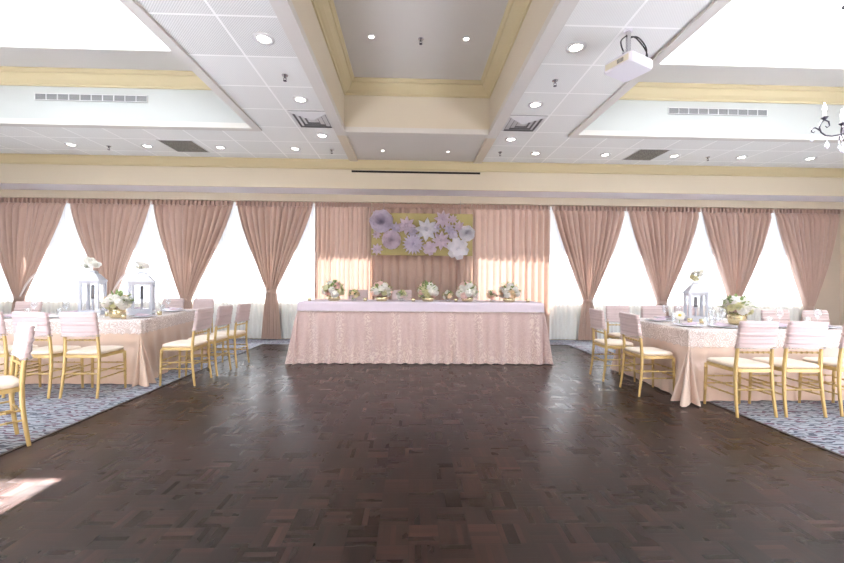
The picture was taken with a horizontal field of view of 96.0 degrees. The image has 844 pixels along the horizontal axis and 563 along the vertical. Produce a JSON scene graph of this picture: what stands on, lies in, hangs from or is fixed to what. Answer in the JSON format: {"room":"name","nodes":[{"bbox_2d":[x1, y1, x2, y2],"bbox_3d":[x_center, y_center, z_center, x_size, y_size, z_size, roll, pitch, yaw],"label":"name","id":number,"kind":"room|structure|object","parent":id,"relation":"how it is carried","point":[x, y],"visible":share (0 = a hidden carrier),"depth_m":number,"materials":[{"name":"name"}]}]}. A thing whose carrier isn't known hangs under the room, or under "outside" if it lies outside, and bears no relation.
{"room":"event hall","nodes":[
{"label":"event hall","id":0,"kind":"room"},
{"bbox_2d":[0,47,191,70],"bbox_3d":[-4.791,-3.098,1.076,4.740,0.001,9.250,0,0,-2],"label":"ceiling","id":1,"kind":"structure","parent":0,"point":[9,56],"depth_m":5.29,"materials":[{"name":"white paint"}]},
{"bbox_2d":[0,44,170,50],"bbox_3d":[-4.792,-3.118,1.101,3.440,0.040,7.900,0,0,-2],"label":"trim","id":2,"kind":"structure","parent":1,"relation":"attached to","point":[1,45],"depth_m":5.06,"materials":[{"name":"white paint"}]},
{"bbox_2d":[0,85,244,122],"bbox_3d":[-4.794,-2.733,1.076,4.740,0.730,9.250,0,0,-2],"label":"ceiling","id":3,"kind":"structure","parent":0,"point":[175,105],"depth_m":5.71,"materials":[{"name":"paint"}]},
{"bbox_2d":[34,93,147,102],"bbox_3d":[-4.947,-2.750,5.687,1.650,0.100,0.016,0,0,-2],"label":"ceiling vent","id":4,"kind":"object","parent":3,"relation":"in","point":[37,96],"visible":1,"depth_m":5.68,"materials":[{"name":"grey"}]},
{"bbox_2d":[0,66,210,89],"bbox_3d":[-4.792,-3.003,1.076,4.740,0.190,9.250,0,0,-2],"label":"trim","id":5,"kind":"structure","parent":3,"relation":"attached to","point":[9,75],"depth_m":5.61,"materials":[{"name":"yellow paint"}]},
{"bbox_2d":[348,136,485,161],"bbox_3d":[-0.099,-2.343,6.705,2.260,0.001,1.590,0,0,-2],"label":"ceiling","id":6,"kind":"structure","parent":0,"point":[364,147],"depth_m":6.68,"materials":[{"name":"white paint"}]},
{"bbox_2d":[333,0,507,79],"bbox_3d":[0.076,-3.059,1.257,2.260,0.001,9.310,0,0,-2],"label":"ceiling","id":7,"kind":"structure","parent":0,"point":[397,26],"depth_m":4.74,"materials":[{"name":"white paint"}]},
{"bbox_2d":[0,345,843,562],"bbox_3d":[0.064,1.251,2.133,6.000,0.001,10.660,0,0,-2],"label":"floor","id":8,"kind":"structure","parent":0,"point":[265,459],"depth_m":2.43,"materials":[{"name":"wood"}]},
{"bbox_2d":[159,307,213,385],"bbox_3d":[-2.855,0.775,4.654,0.470,0.908,0.401,0,0,-2],"label":"chair","id":9,"kind":"object","parent":8,"relation":"on","point":[203,319],"visible":1,"depth_m":4.53,"materials":[{"name":"fabric"}]},
{"bbox_2d":[162,340,207,346],"bbox_3d":[-2.892,0.753,4.653,0.386,0.044,0.396,0,0,-2],"label":"cushion","id":10,"kind":"object","parent":9,"relation":"on","point":[178,343],"depth_m":4.55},
{"bbox_2d":[185,305,232,375],"bbox_3d":[-2.840,0.775,5.115,0.470,0.908,0.401,0,0,-2],"label":"chair","id":11,"kind":"object","parent":8,"relation":"on","point":[224,313],"visible":0.88,"depth_m":5.01,"materials":[{"name":"fabric"}]},
{"bbox_2d":[188,335,227,340],"bbox_3d":[-2.876,0.753,5.114,0.386,0.044,0.396,0,0,-2],"label":"cushion","id":12,"kind":"object","parent":11,"relation":"on","point":[200,337],"depth_m":5.02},
{"bbox_2d":[208,303,250,367],"bbox_3d":[-2.804,0.775,5.585,0.470,0.908,0.401,0,0,0],"label":"chair","id":13,"kind":"object","parent":8,"relation":"on","point":[243,310],"visible":0.87,"depth_m":5.50,"materials":[{"name":"fabric"}]},
{"bbox_2d":[210,330,245,335],"bbox_3d":[-2.841,0.753,5.585,0.386,0.044,0.396,0,0,0],"label":"cushion","id":14,"kind":"object","parent":13,"relation":"on","point":[224,332],"depth_m":5.49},
{"bbox_2d":[0,344,843,457],"bbox_3d":[0.064,1.248,2.148,6.060,0.006,10.690,0,0,-2],"label":"trim","id":15,"kind":"structure","parent":8,"relation":"on","point":[84,419],"depth_m":3.44,"materials":[{"name":"black"}]},
{"bbox_2d":[589,308,635,381],"bbox_3d":[2.483,0.818,5.011,0.470,0.908,0.401,0,0,0],"label":"chair","id":16,"kind":"object","parent":8,"relation":"on","point":[597,319],"visible":0.91,"depth_m":4.90,"materials":[{"name":"fabric"}]},
{"bbox_2d":[594,339,632,345],"bbox_3d":[2.520,0.796,5.011,0.386,0.044,0.396,0,0,0],"label":"cushion","id":17,"kind":"object","parent":16,"relation":"on","point":[599,342],"depth_m":4.89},
{"bbox_2d":[619,312,675,396],"bbox_3d":[2.567,0.818,4.382,0.470,0.908,0.401,0,0,-2],"label":"chair","id":18,"kind":"object","parent":8,"relation":"on","point":[630,324],"visible":1,"depth_m":4.27,"materials":[{"name":"fabric"}]},
{"bbox_2d":[625,347,672,355],"bbox_3d":[2.604,0.797,4.383,0.386,0.044,0.396,0,0,-2],"label":"cushion","id":19,"kind":"object","parent":18,"relation":"on","point":[634,351],"depth_m":4.27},
{"bbox_2d":[703,321,778,417],"bbox_3d":[3.139,0.823,3.743,0.401,0.908,0.470,0,0,-2],"label":"chair","id":20,"kind":"object","parent":8,"relation":"on","point":[751,334],"visible":1,"depth_m":3.58,"materials":[{"name":"gold metal"}]},
{"bbox_2d":[707,357,769,367],"bbox_3d":[3.138,0.801,3.779,0.396,0.044,0.386,0,0,-2],"label":"cushion","id":21,"kind":"object","parent":20,"relation":"on","point":[722,362],"depth_m":3.70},
{"bbox_3d":[-0.037,1.160,6.717,3.600,0.180,1.570,0,0,-2],"label":"stage riser","id":22,"kind":"object","parent":8,"relation":"on","visible":0},
{"bbox_2d":[392,290,411,299],"bbox_3d":[-0.370,0.613,6.949,0.401,0.908,0.470,0,0,-2],"label":"chair","id":23,"kind":"object","parent":22,"relation":"on","point":[409,292],"visible":0.28,"depth_m":7.11,"materials":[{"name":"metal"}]},
{"bbox_2d":[0,0,843,167],"bbox_3d":[0.047,-2.330,1.502,19.050,0.001,12.000,0,0,-2],"label":"ceiling","id":24,"kind":"structure","parent":0,"point":[217,34],"depth_m":4.87,"materials":[{"name":"tile"}]},
{"bbox_2d":[0,0,261,130],"bbox_3d":[-4.797,-2.381,1.076,4.940,0.085,9.450,0,0,-2],"label":"trim","id":25,"kind":"structure","parent":24,"relation":"attached to","point":[133,6],"depth_m":5.66,"materials":[{"name":"white paint"}]},
{"bbox_2d":[156,139,209,152],"bbox_3d":[-4.149,-2.358,6.634,0.580,0.009,0.600,0,0,-2],"label":"ceiling vent","id":26,"kind":"object","parent":24,"relation":"in","point":[177,145],"visible":1,"depth_m":6.63,"materials":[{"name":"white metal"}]},
{"bbox_2d":[253,32,274,45],"bbox_3d":[-1.526,-2.336,3.664,0.196,0.012,0.196,0,0,-2],"label":"recessed light","id":27,"kind":"object","parent":24,"relation":"in","point":[262,38],"visible":1,"depth_m":3.66,"materials":[{"name":"white metal"}]},
{"bbox_2d":[287,110,332,127],"bbox_3d":[-1.577,-2.329,5.493,0.550,0.025,0.560,0,0,-2],"label":"ceiling vent","id":28,"kind":"object","parent":24,"relation":"in","point":[304,119],"visible":0.97,"depth_m":5.45,"materials":[{"name":"grey"}]},
{"bbox_2d":[337,135,495,163],"bbox_3d":[-0.101,-2.326,6.750,2.540,0.050,1.400,0,0,-2],"label":"trim","id":29,"kind":"structure","parent":24,"relation":"attached to","point":[344,140],"depth_m":6.60,"materials":[{"name":"beige paint"}]},
{"bbox_2d":[269,0,578,138],"bbox_3d":[0.070,-2.342,1.257,2.540,0.085,9.590,0,0,-2],"label":"trim","id":30,"kind":"structure","parent":24,"relation":"attached to","point":[285,11],"depth_m":4.25,"materials":[{"name":"white paint"}]},
{"bbox_2d":[501,115,546,131],"bbox_3d":[1.472,-2.305,5.573,0.550,0.025,0.550,0,0,-2],"label":"ceiling vent","id":31,"kind":"object","parent":24,"relation":"in","point":[525,123],"visible":0.97,"depth_m":5.52,"materials":[{"name":"grey"}]},
{"bbox_2d":[565,41,586,53],"bbox_3d":[1.523,-2.312,3.758,0.196,0.012,0.196,0,0,-2],"label":"recessed light","id":32,"kind":"object","parent":24,"relation":"in","point":[575,47],"visible":1,"depth_m":3.75,"materials":[{"name":"white metal"}]},
{"bbox_2d":[604,28,652,81],"bbox_3d":[1.933,-2.125,3.531,0.408,0.380,0.290,0,0,-28],"label":"projector","id":33,"kind":"object","parent":24,"relation":"attached to","point":[631,64],"visible":1,"depth_m":3.48,"materials":[{"name":"white plastic"}]},
{"bbox_2d":[622,149,671,160],"bbox_3d":[4.052,-2.292,6.888,0.550,0.009,0.600,0,0,-2],"label":"ceiling vent","id":34,"kind":"object","parent":24,"relation":"in","point":[641,154],"visible":1,"depth_m":6.87,"materials":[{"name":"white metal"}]},
{"bbox_2d":[568,0,843,142],"bbox_3d":[4.928,-2.303,1.378,4.940,0.085,9.450,0,0,-2],"label":"trim","id":35,"kind":"structure","parent":24,"relation":"attached to","point":[715,6],"depth_m":5.93,"materials":[{"name":"white paint"}]},
{"bbox_2d":[0,339,843,454],"bbox_3d":[0.005,1.250,1.951,19.050,0.001,12.900,0,0,-2],"label":"floor","id":36,"kind":"structure","parent":0,"point":[805,420],"depth_m":3.75,"materials":[{"name":"carpet"}]},
{"bbox_2d":[0,322,36,446],"bbox_3d":[-3.183,0.772,2.793,0.401,0.908,0.470,0,0,34],"label":"chair","id":37,"kind":"object","parent":36,"relation":"on","point":[23,341],"visible":1,"depth_m":2.83,"materials":[{"name":"gold metal"}]},
{"bbox_2d":[0,375,18,389],"bbox_3d":[-3.203,0.750,2.762,0.396,0.044,0.386,0,0,34],"label":"cushion","id":38,"kind":"object","parent":37,"relation":"on","point":[7,382],"depth_m":2.78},
{"bbox_2d":[0,312,41,397],"bbox_3d":[-4.567,0.761,4.144,0.401,0.908,0.470,0,0,-2],"label":"chair","id":39,"kind":"object","parent":36,"relation":"on","point":[5,350],"visible":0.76,"depth_m":4.00,"materials":[{"name":"gold metal"}]},
{"bbox_2d":[0,345,37,353],"bbox_3d":[-4.568,0.740,4.181,0.396,0.044,0.386,0,0,-2],"label":"cushion","id":40,"kind":"object","parent":39,"relation":"on","point":[3,350],"depth_m":4.04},
{"bbox_2d":[14,301,42,311],"bbox_3d":[-5.933,0.750,5.556,0.401,0.908,0.470,0,0,-4],"label":"chair","id":41,"kind":"object","parent":36,"relation":"on","point":[21,306],"visible":0.27,"depth_m":5.72,"materials":[{"name":"fabric"}]},
{"bbox_2d":[11,311,83,398],"bbox_3d":[-4.067,0.765,4.130,0.401,0.908,0.470,0,0,0],"label":"chair","id":42,"kind":"object","parent":36,"relation":"on","point":[41,319],"visible":0.75,"depth_m":3.97,"materials":[{"name":"fabric"}]},
{"bbox_2d":[31,345,80,354],"bbox_3d":[-4.067,0.744,4.166,0.396,0.044,0.386,0,0,0],"label":"cushion","id":43,"kind":"object","parent":42,"relation":"on","point":[57,349],"depth_m":4.05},
{"bbox_2d":[58,312,126,398],"bbox_3d":[-3.586,0.769,4.144,0.401,0.908,0.470,0,0,-2],"label":"chair","id":44,"kind":"object","parent":36,"relation":"on","point":[73,324],"visible":1,"depth_m":3.99,"materials":[{"name":"gold metal"}]},
{"bbox_2d":[66,345,123,354],"bbox_3d":[-3.587,0.747,4.181,0.396,0.044,0.386,0,0,-2],"label":"cushion","id":45,"kind":"object","parent":44,"relation":"on","point":[105,349],"depth_m":4.07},
{"bbox_2d":[162,298,183,308],"bbox_3d":[-4.560,0.761,6.799,0.401,0.908,0.470,0,0,-4],"label":"chair","id":46,"kind":"object","parent":36,"relation":"on","point":[167,302],"visible":0.27,"depth_m":6.97,"materials":[{"name":"fabric"}]},
{"bbox_2d":[192,298,213,347],"bbox_3d":[-4.019,0.766,6.816,0.401,0.908,0.470,0,0,-2],"label":"chair","id":47,"kind":"object","parent":36,"relation":"on","point":[203,302],"visible":0.25,"depth_m":6.98,"materials":[{"name":"fabric"}]},
{"bbox_2d":[605,305,629,353],"bbox_3d":[3.038,0.822,5.714,0.401,0.908,0.470,0,0,-2],"label":"chair","id":48,"kind":"object","parent":36,"relation":"on","point":[612,311],"visible":0.47,"depth_m":5.87,"materials":[{"name":"fabric"}]},
{"bbox_2d":[641,305,665,317],"bbox_3d":[3.598,0.827,5.731,0.401,0.908,0.470,0,0,-1],"label":"chair","id":49,"kind":"object","parent":36,"relation":"on","point":[649,311],"visible":0.23,"depth_m":5.90,"materials":[{"name":"fabric"}]},
{"bbox_2d":[761,309,789,323],"bbox_3d":[4.822,0.836,5.009,0.401,0.908,0.470,0,0,0],"label":"chair","id":50,"kind":"object","parent":36,"relation":"on","point":[769,315],"visible":0.19,"depth_m":5.17,"materials":[{"name":"fabric"}]},
{"bbox_2d":[748,321,828,417],"bbox_3d":[3.618,0.827,3.757,0.401,0.908,0.470,0,0,-1],"label":"chair","id":51,"kind":"object","parent":36,"relation":"on","point":[800,334],"visible":0.94,"depth_m":3.60,"materials":[{"name":"gold metal"}]},
{"bbox_2d":[752,357,818,367],"bbox_3d":[3.618,0.805,3.794,0.396,0.044,0.386,0,0,-1],"label":"cushion","id":52,"kind":"object","parent":51,"relation":"on","point":[778,361],"depth_m":3.67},
{"bbox_2d":[802,310,829,324],"bbox_3d":[5.282,0.840,4.903,0.401,0.908,0.470,0,0,-6],"label":"chair","id":53,"kind":"object","parent":36,"relation":"on","point":[821,315],"visible":0.3,"depth_m":5.07,"materials":[{"name":"fabric"}]},
{"bbox_2d":[798,324,843,416],"bbox_3d":[4.178,0.831,3.795,0.401,0.908,0.470,0,0,-2],"label":"chair","id":54,"kind":"object","parent":36,"relation":"on","point":[835,364],"visible":0.8,"depth_m":3.74,"materials":[{"name":"gold metal"}]},
{"bbox_2d":[802,357,843,367],"bbox_3d":[4.177,0.809,3.832,0.396,0.044,0.386,0,0,-2],"label":"cushion","id":55,"kind":"object","parent":54,"relation":"on","point":[828,362],"depth_m":3.78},
{"bbox_3d":[-5.592,0.836,5.384,4.344,0.738,1.766,0,0,-2],"label":"banquet table","id":56,"kind":"object","parent":36,"relation":"on","visible":0},
{"bbox_2d":[0,321,206,386],"bbox_3d":[-5.539,0.827,5.361,4.712,0.734,2.118,0,0,-2],"label":"tablecloth","id":57,"kind":"object","parent":56,"relation":"on","point":[142,350],"visible":0.35,"depth_m":4.52,"materials":[{"name":"fabric"}]},
{"bbox_2d":[3,309,195,334],"bbox_3d":[-5.591,0.533,5.386,4.421,0.175,1.847,0,0,-2],"label":"lace overlay","id":58,"kind":"object","parent":57,"relation":"on","point":[130,325],"visible":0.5,"depth_m":4.61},
{"bbox_2d":[77,270,107,314],"bbox_3d":[-4.473,0.150,5.164,0.238,0.600,0.238,0,0,-16],"label":"lantern","id":59,"kind":"object","parent":58,"relation":"on","point":[92,276],"visible":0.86,"depth_m":5.10,"materials":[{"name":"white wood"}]},
{"bbox_2d":[80,257,101,268],"bbox_3d":[-4.459,-0.256,5.134,0.242,0.167,0.179,0,0,-2],"label":"flowers","id":60,"kind":"object","parent":59,"relation":"on","point":[88,261],"visible":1,"depth_m":5.11,"materials":[{"name":"white plant"}]},
{"bbox_2d":[90,285,94,309],"bbox_3d":[-4.474,0.228,5.164,0.079,0.365,0.079,0,0,-2],"label":"candle","id":61,"kind":"object","parent":59,"relation":"on","point":[92,286],"depth_m":5.15,"materials":[{"name":"grey wax"}]},
{"bbox_2d":[99,289,134,317],"bbox_3d":[-3.817,0.274,4.765,0.355,0.362,0.351,0,0,-2],"label":"flower centerpiece","id":62,"kind":"object","parent":58,"relation":"on","point":[119,299],"visible":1,"depth_m":4.69,"materials":[{"name":"white plant"}]},
{"bbox_2d":[126,272,156,314],"bbox_3d":[-3.908,0.160,5.301,0.297,0.590,0.297,0,0,-28],"label":"lantern","id":63,"kind":"object","parent":58,"relation":"on","point":[141,278],"visible":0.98,"depth_m":5.24,"materials":[{"name":"white wood"}]},
{"bbox_2d":[139,286,143,309],"bbox_3d":[-3.908,0.237,5.301,0.080,0.355,0.080,0,0,-2],"label":"candle","id":64,"kind":"object","parent":63,"relation":"on","point":[141,287],"depth_m":5.29,"materials":[{"name":"grey wax"}]},
{"bbox_3d":[4.692,0.919,4.778,3.686,0.738,1.276,0,0,-2],"label":"banquet table","id":65,"kind":"object","parent":36,"relation":"on","visible":0},
{"bbox_2d":[610,334,843,406],"bbox_3d":[4.626,0.908,4.709,4.081,0.734,1.668,0,0,-2],"label":"tablecloth","id":66,"kind":"object","parent":65,"relation":"on","point":[689,364],"visible":0.43,"depth_m":4.07,"materials":[{"name":"fabric"}]},
{"bbox_2d":[620,318,842,348],"bbox_3d":[4.695,0.628,4.778,3.766,0.200,1.358,0,0,-2],"label":"lace overlay","id":67,"kind":"object","parent":66,"relation":"on","point":[701,336],"visible":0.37,"depth_m":4.11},
{"bbox_2d":[683,282,709,321],"bbox_3d":[3.576,0.260,4.963,0.228,0.510,0.228,0,0,18],"label":"lantern","id":68,"kind":"object","parent":67,"relation":"on","point":[695,289],"visible":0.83,"depth_m":4.89,"materials":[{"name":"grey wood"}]},
{"bbox_2d":[689,269,704,280],"bbox_3d":[3.581,-0.084,4.936,0.175,0.162,0.158,0,0,-2],"label":"flowers","id":69,"kind":"object","parent":68,"relation":"on","point":[699,272],"visible":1,"depth_m":4.93,"materials":[{"name":"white plant"}]},
{"bbox_2d":[717,293,756,324],"bbox_3d":[3.798,0.329,4.581,0.367,0.375,0.363,0,0,-2],"label":"flower centerpiece","id":70,"kind":"object","parent":67,"relation":"on","point":[744,307],"visible":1,"depth_m":4.50,"materials":[{"name":"white plant"}]},
{"bbox_2d":[0,183,843,201],"bbox_3d":[-0.153,-1.801,7.829,19.050,0.001,0.740,0,0,-2],"label":"trim","id":71,"kind":"structure","parent":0,"point":[9,186],"depth_m":7.71,"materials":[{"name":"white paint"}]},
{"bbox_2d":[291,0,555,129],"bbox_3d":[0.073,-2.695,1.257,2.260,0.730,9.310,0,0,-2],"label":"ceiling","id":72,"kind":"structure","parent":0,"point":[354,111],"depth_m":5.88,"materials":[{"name":"beige paint"}]},
{"bbox_2d":[311,0,531,98],"bbox_3d":[0.075,-2.965,1.257,2.260,0.190,9.310,0,0,-2],"label":"trim","id":73,"kind":"structure","parent":72,"relation":"attached to","point":[515,12],"depth_m":5.39,"materials":[{"name":"yellow paint"}]},
{"bbox_2d":[28,204,839,325],"bbox_3d":[-0.177,-0.541,8.278,19.050,3.580,0.160,0,0,-2],"label":"wall","id":74,"kind":"structure","parent":0,"point":[829,296],"depth_m":8.49,"materials":[{"name":"beige paint"}]},
{"bbox_2d":[0,265,27,313],"bbox_3d":[-8.687,-0.277,7.880,0.980,2.875,0.040,0,0,-2],"label":"sheer curtain","id":75,"kind":"object","parent":74,"relation":"hanging from","point":[6,298],"visible":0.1,"depth_m":7.88,"materials":[{"name":"white fabric"}]},
{"bbox_2d":[0,197,66,311],"bbox_3d":[-8.172,-0.275,7.800,1.639,2.880,0.167,0,0,-4],"label":"curtain","id":76,"kind":"object","parent":74,"relation":"hanging from","point":[28,226],"visible":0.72,"depth_m":7.77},
{"bbox_2d":[31,202,102,313],"bbox_3d":[-7.307,-0.266,7.922,1.680,2.875,0.040,0,0,-2],"label":"sheer curtain","id":77,"kind":"object","parent":74,"relation":"hanging from","point":[55,284],"visible":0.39,"depth_m":7.92,"materials":[{"name":"white fabric"}]},
{"bbox_2d":[67,198,150,307],"bbox_3d":[-6.479,-0.262,7.843,1.651,2.880,0.175,0,0,-2],"label":"curtain","id":78,"kind":"object","parent":74,"relation":"hanging from","point":[109,231],"visible":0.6,"depth_m":7.82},
{"bbox_2d":[119,203,179,308],"bbox_3d":[-5.648,-0.253,7.974,1.560,2.875,0.040,0,0,-2],"label":"window","id":79,"kind":"structure","parent":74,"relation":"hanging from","point":[149,249],"depth_m":7.97,"materials":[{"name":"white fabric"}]},
{"bbox_2d":[151,200,233,308],"bbox_3d":[-4.785,-0.248,7.899,1.661,2.880,0.176,0,0,-2],"label":"curtain","id":80,"kind":"object","parent":74,"relation":"hanging from","point":[190,232],"visible":0.79,"depth_m":7.87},
{"bbox_2d":[193,202,265,337],"bbox_3d":[-4.004,-0.239,8.025,1.650,2.875,0.040,0,0,-2],"label":"sheer curtain","id":81,"kind":"object","parent":74,"relation":"hanging from","point":[232,276],"visible":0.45,"depth_m":8.02,"materials":[{"name":"white fabric"}]},
{"bbox_2d":[236,201,312,338],"bbox_3d":[-3.098,-0.235,7.951,1.584,2.880,0.159,0,0,-2],"label":"curtain","id":82,"kind":"object","parent":74,"relation":"hanging from","point":[273,231],"visible":1,"depth_m":7.93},
{"bbox_2d":[276,203,314,338],"bbox_3d":[-2.684,-0.229,8.066,0.910,2.875,0.040,0,0,-2],"label":"sheer curtain","id":83,"kind":"object","parent":74,"relation":"hanging from","point":[297,284],"visible":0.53,"depth_m":8.07,"materials":[{"name":"white fabric"}]},
{"bbox_2d":[315,202,371,299],"bbox_3d":[-1.672,-0.223,8.014,1.191,2.880,0.123,0,0,-2],"label":"curtain","id":84,"kind":"object","parent":74,"relation":"hanging from","point":[342,229],"visible":0.71,"depth_m":8.00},
{"bbox_2d":[369,201,474,259],"bbox_3d":[0.007,-1.074,7.753,2.178,1.252,0.369,0,0,-2],"label":"board","id":85,"kind":"object","parent":74,"relation":"hanging from","point":[415,234],"visible":1,"depth_m":7.83,"materials":[{"name":"paper"}]},
{"bbox_2d":[0,189,843,210],"bbox_3d":[-0.162,-1.726,8.083,19.050,0.150,0.230,0,0,-2],"label":"trim","id":86,"kind":"structure","parent":74,"relation":"attached to","point":[65,194],"depth_m":7.97,"materials":[{"name":"beige paint"}]},
{"bbox_2d":[372,203,471,299],"bbox_3d":[-0.008,-0.210,8.067,2.122,2.880,0.122,0,0,-2],"label":"curtain","id":87,"kind":"object","parent":74,"relation":"hanging from","point":[401,272],"visible":0.34,"depth_m":8.05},
{"bbox_2d":[472,204,549,334],"bbox_3d":[1.901,-0.195,8.125,1.682,2.880,0.128,0,0,-2],"label":"curtain","id":88,"kind":"object","parent":74,"relation":"hanging from","point":[511,243],"visible":0.69,"depth_m":8.11,"materials":[{"name":"fabric"}]},
{"bbox_2d":[549,206,582,338],"bbox_3d":[3.103,-0.183,8.245,0.850,2.875,0.040,0,0,-2],"label":"sheer curtain","id":89,"kind":"object","parent":74,"relation":"hanging from","point":[566,300],"visible":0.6,"depth_m":8.24,"materials":[{"name":"white fabric"}]},
{"bbox_2d":[552,205,626,339],"bbox_3d":[3.580,-0.181,8.158,1.601,2.880,0.184,0,0,-2],"label":"curtain","id":90,"kind":"object","parent":74,"relation":"hanging from","point":[589,235],"visible":0.97,"depth_m":8.14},
{"bbox_2d":[593,208,655,338],"bbox_3d":[4.382,-0.172,8.285,1.590,2.875,0.040,0,0,-2],"label":"sheer curtain","id":91,"kind":"object","parent":74,"relation":"hanging from","point":[625,281],"visible":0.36,"depth_m":8.29,"materials":[{"name":"white fabric"}]},
{"bbox_2d":[627,206,700,315],"bbox_3d":[5.218,-0.168,8.207,1.599,2.880,0.171,0,0,0],"label":"curtain","id":92,"kind":"object","parent":74,"relation":"hanging from","point":[664,236],"visible":0.77,"depth_m":8.19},
{"bbox_2d":[667,211,726,317],"bbox_3d":[6.001,-0.160,8.335,1.570,2.875,0.040,0,0,-2],"label":"sheer curtain","id":93,"kind":"object","parent":74,"relation":"hanging from","point":[700,255],"visible":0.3,"depth_m":8.34,"materials":[{"name":"white fabric"}]},
{"bbox_2d":[701,208,773,317],"bbox_3d":[6.853,-0.155,8.255,1.557,2.880,0.186,0,0,-4],"label":"curtain","id":94,"kind":"object","parent":74,"relation":"hanging from","point":[736,236],"visible":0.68,"depth_m":8.23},
{"bbox_2d":[743,211,802,320],"bbox_3d":[7.735,-0.146,8.389,1.820,2.875,0.040,0,0,-2],"label":"sheer curtain","id":95,"kind":"object","parent":74,"relation":"hanging from","point":[771,284],"visible":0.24,"depth_m":8.39,"materials":[{"name":"white fabric"}]},
{"bbox_2d":[774,209,840,320],"bbox_3d":[8.428,-0.143,8.308,1.441,2.880,0.169,0,0,-2],"label":"curtain","id":96,"kind":"object","parent":74,"relation":"hanging from","point":[808,236],"visible":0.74,"depth_m":8.28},
{"bbox_2d":[584,100,843,134],"bbox_3d":[4.931,-2.656,1.378,4.740,0.730,9.250,0,0,-2],"label":"ceiling","id":97,"kind":"structure","parent":0,"point":[623,115],"depth_m":6.00,"materials":[{"name":"paint"}]},
{"bbox_2d":[668,107,767,115],"bbox_3d":[4.663,-2.673,5.985,1.600,0.100,0.016,0,0,-2],"label":"ceiling vent","id":98,"kind":"object","parent":97,"relation":"in","point":[671,110],"visible":1,"depth_m":5.98,"materials":[{"name":"grey"}]},
{"bbox_2d":[619,82,843,104],"bbox_3d":[4.933,-2.926,1.378,4.740,0.190,9.250,0,0,-2],"label":"trim","id":99,"kind":"structure","parent":97,"relation":"attached to","point":[655,91],"depth_m":5.90,"materials":[{"name":"yellow paint"}]},
{"bbox_2d":[639,64,843,86],"bbox_3d":[4.934,-3.021,1.378,4.740,0.001,9.250,0,0,-2],"label":"ceiling","id":100,"kind":"structure","parent":0,"point":[664,73],"depth_m":5.58,"materials":[{"name":"white paint"}]},
{"bbox_2d":[660,61,843,68],"bbox_3d":[4.933,-3.041,1.403,3.440,0.040,7.900,0,0,-2],"label":"trim","id":101,"kind":"structure","parent":100,"relation":"attached to","point":[662,62],"depth_m":5.35,"materials":[{"name":"white paint"}]},
{"bbox_2d":[810,4,843,152],"bbox_3d":[4.590,-2.240,4.116,0.602,1.567,0.635,0,0,-2],"label":"chandelier","id":102,"kind":"object","parent":100,"relation":"hanging from","point":[827,145],"visible":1,"depth_m":4.17,"materials":[{"name":"glass"}]},
{"bbox_2d":[840,211,843,325],"bbox_3d":[9.639,-0.463,2.230,0.200,3.580,12.860,0,0,-2],"label":"wall","id":103,"kind":"structure","parent":0,"point":[842,212],"depth_m":8.46,"materials":[{"name":"beige paint"}]},
{"bbox_2d":[0,164,843,195],"bbox_3d":[-0.139,-2.066,7.446,19.050,0.530,0.025,0,0,-2],"label":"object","id":104,"kind":"structure","parent":103,"relation":"attached to","point":[9,173],"depth_m":7.45,"materials":[{"name":"beige paint"}]},
{"bbox_2d":[351,170,480,174],"bbox_3d":[-0.114,-2.136,7.444,2.540,0.052,0.010,0,0,-2],"label":"air vent","id":105,"kind":"object","parent":104,"relation":"in","point":[352,171],"visible":1,"depth_m":7.44,"materials":[{"name":"black"}]},
{"bbox_3d":[-9.601,-0.617,1.633,0.200,3.580,12.860,0,0,-2],"label":"wall","id":106,"kind":"structure","parent":0,"visible":0},
{"bbox_2d":[0,153,843,177],"bbox_3d":[-0.136,-2.251,7.389,19.050,0.160,0.120,0,0,-2],"label":"trim","id":107,"kind":"structure","parent":106,"relation":"attached to","point":[5,158],"depth_m":7.38,"materials":[{"name":"yellow paint"}]},
{"bbox_3d":[-0.017,0.704,6.178,3.680,0.732,0.630,0,0,-2],"label":"head table","id":108,"kind":"object","parent":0,"visible":0},
{"bbox_2d":[285,311,552,364],"bbox_3d":[-0.017,0.788,6.188,4.058,0.916,1.050,0,0,-2],"label":"table skirt","id":109,"kind":"object","parent":108,"relation":"on","point":[317,337],"visible":0.87,"depth_m":5.77,"materials":[{"name":"fabric"}]},
{"bbox_2d":[297,299,544,312],"bbox_3d":[-0.013,0.393,6.159,3.798,0.155,0.800,0,0,-2],"label":"table runner","id":110,"kind":"object","parent":109,"relation":"on","point":[343,305],"visible":0.98,"depth_m":5.81,"materials":[{"name":"grey"}]},
{"bbox_2d":[321,279,345,300],"bbox_3d":[-1.387,0.130,5.984,0.385,0.345,0.378,0,0,-2],"label":"flower arrangement","id":111,"kind":"object","parent":110,"relation":"on","point":[336,289],"visible":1,"depth_m":5.88,"materials":[{"name":"white plant"}]},
{"bbox_2d":[370,280,393,300],"bbox_3d":[-0.645,0.136,6.005,0.370,0.345,0.365,0,0,-31],"label":"flower arrangement","id":112,"kind":"object","parent":110,"relation":"on","point":[380,288],"visible":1,"depth_m":5.91,"materials":[{"name":"white plant"}]},
{"bbox_2d":[416,281,439,301],"bbox_3d":[0.093,0.146,6.031,0.383,0.337,0.360,0,0,-2],"label":"flower arrangement","id":113,"kind":"object","parent":110,"relation":"on","point":[427,291],"visible":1,"depth_m":5.93,"materials":[{"name":"white plant"}]},
{"bbox_2d":[456,280,479,301],"bbox_3d":[0.726,0.147,6.048,0.377,0.345,0.374,0,0,-2],"label":"flower arrangement","id":114,"kind":"object","parent":110,"relation":"on","point":[466,291],"visible":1,"depth_m":5.95,"materials":[{"name":"white plant"}]},
{"bbox_2d":[498,281,520,301],"bbox_3d":[1.394,0.161,6.065,0.378,0.329,0.385,0,0,-2],"label":"flower arrangement","id":115,"kind":"object","parent":110,"relation":"on","point":[507,290],"visible":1,"depth_m":5.96,"materials":[{"name":"white plant"}]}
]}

